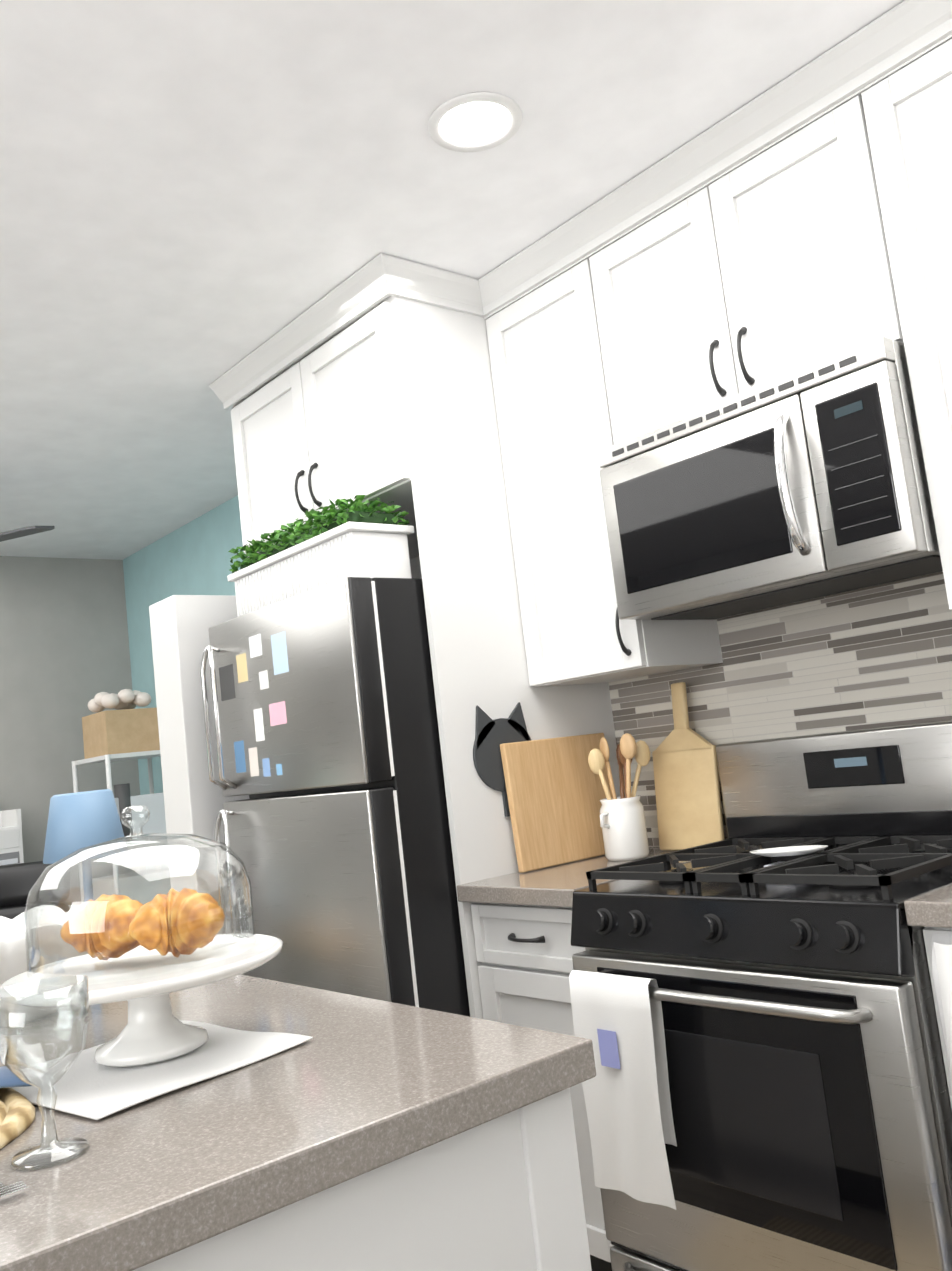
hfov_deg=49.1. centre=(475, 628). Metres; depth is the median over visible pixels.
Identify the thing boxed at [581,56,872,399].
upper cabinet
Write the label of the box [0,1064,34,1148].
place setting
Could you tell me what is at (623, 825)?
utensil crock
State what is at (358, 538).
planter
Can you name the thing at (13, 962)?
bowl
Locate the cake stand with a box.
[0,934,282,1066]
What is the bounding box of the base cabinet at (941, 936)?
[931,926,951,1270]
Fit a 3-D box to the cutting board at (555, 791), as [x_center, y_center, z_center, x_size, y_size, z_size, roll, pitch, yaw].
[0.238,0.464,2.829,0.385,0.334,0.037,-1,-9,-40]
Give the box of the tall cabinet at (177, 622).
[149,595,236,933]
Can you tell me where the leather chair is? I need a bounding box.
[0,861,70,919]
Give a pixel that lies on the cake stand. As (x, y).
(154, 1030)
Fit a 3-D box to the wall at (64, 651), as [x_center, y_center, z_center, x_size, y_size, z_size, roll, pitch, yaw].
[-3.869,0.901,4.093,5.400,2.540,0.100,-1,-9,-40]
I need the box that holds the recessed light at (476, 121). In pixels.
[428,92,521,151]
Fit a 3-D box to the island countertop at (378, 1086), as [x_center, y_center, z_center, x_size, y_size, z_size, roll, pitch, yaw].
[-0.616,0.572,1.320,0.880,0.040,1.286,-1,-9,-40]
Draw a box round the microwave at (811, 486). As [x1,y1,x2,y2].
[597,336,951,619]
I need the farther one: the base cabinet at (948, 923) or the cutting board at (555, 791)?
the cutting board at (555, 791)
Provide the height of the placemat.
0.008 m
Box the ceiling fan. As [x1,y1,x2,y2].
[0,526,54,541]
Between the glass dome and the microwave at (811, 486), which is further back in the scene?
the microwave at (811, 486)
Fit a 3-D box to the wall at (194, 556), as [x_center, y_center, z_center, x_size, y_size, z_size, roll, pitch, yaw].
[0.100,0.370,3.497,0.100,2.540,6.020,-1,-9,-40]
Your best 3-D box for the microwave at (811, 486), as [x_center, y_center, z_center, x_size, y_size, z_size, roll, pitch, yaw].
[0.689,-0.291,2.359,0.451,0.426,0.756,-1,-9,-40]
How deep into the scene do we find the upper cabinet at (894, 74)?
2.01 m
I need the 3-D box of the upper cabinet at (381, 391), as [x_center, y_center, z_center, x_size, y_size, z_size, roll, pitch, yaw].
[-0.257,-0.604,3.312,0.658,0.578,0.907,-1,-9,-40]
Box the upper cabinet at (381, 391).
[221,264,500,559]
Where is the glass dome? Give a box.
[24,805,255,985]
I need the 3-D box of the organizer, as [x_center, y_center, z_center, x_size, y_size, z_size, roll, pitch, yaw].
[-2.539,1.066,4.877,0.720,0.616,0.282,-1,-9,-40]
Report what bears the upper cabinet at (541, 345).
attached to the wall at (194, 556)
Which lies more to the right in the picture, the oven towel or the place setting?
the oven towel
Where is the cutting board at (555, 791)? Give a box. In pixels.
[500,733,611,872]
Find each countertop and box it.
[0,974,595,1270]
[461,844,951,911]
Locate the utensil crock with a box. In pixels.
[588,733,649,860]
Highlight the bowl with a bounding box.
[0,903,87,1027]
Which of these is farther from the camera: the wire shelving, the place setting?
the wire shelving
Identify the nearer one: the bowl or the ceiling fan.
the bowl
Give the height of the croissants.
0.084 m
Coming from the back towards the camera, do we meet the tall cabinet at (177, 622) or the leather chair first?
the leather chair
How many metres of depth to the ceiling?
2.30 m
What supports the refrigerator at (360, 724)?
on the floor
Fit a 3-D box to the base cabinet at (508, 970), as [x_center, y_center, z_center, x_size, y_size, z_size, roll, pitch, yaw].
[0.398,1.071,2.597,0.617,0.874,0.413,-1,-9,-40]
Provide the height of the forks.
0.006 m
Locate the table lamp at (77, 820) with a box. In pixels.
[43,789,127,902]
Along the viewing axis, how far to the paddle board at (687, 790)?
2.76 m
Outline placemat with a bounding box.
[9,1021,312,1119]
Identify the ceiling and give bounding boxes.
[0,0,904,559]
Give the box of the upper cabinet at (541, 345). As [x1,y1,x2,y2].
[477,220,732,691]
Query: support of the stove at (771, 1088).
on the floor
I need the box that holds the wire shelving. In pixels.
[72,689,170,904]
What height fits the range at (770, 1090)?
1.184 m
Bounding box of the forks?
[0,1181,28,1199]
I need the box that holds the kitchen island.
[148,1094,591,1270]
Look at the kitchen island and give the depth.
1.00 m
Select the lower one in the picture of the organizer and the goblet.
the goblet
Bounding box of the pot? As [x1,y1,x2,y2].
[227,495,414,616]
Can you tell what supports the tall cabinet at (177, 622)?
on the floor
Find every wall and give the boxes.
[0,556,145,906]
[123,495,421,869]
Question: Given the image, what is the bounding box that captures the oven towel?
[568,970,677,1210]
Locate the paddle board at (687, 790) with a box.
[652,682,724,849]
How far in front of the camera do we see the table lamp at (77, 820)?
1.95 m
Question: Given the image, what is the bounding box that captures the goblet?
[0,975,89,1169]
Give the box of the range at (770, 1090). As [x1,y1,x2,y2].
[570,713,951,1270]
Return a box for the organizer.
[0,809,23,865]
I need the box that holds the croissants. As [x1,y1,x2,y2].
[60,888,224,959]
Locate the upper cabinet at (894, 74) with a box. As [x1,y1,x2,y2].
[833,0,951,619]

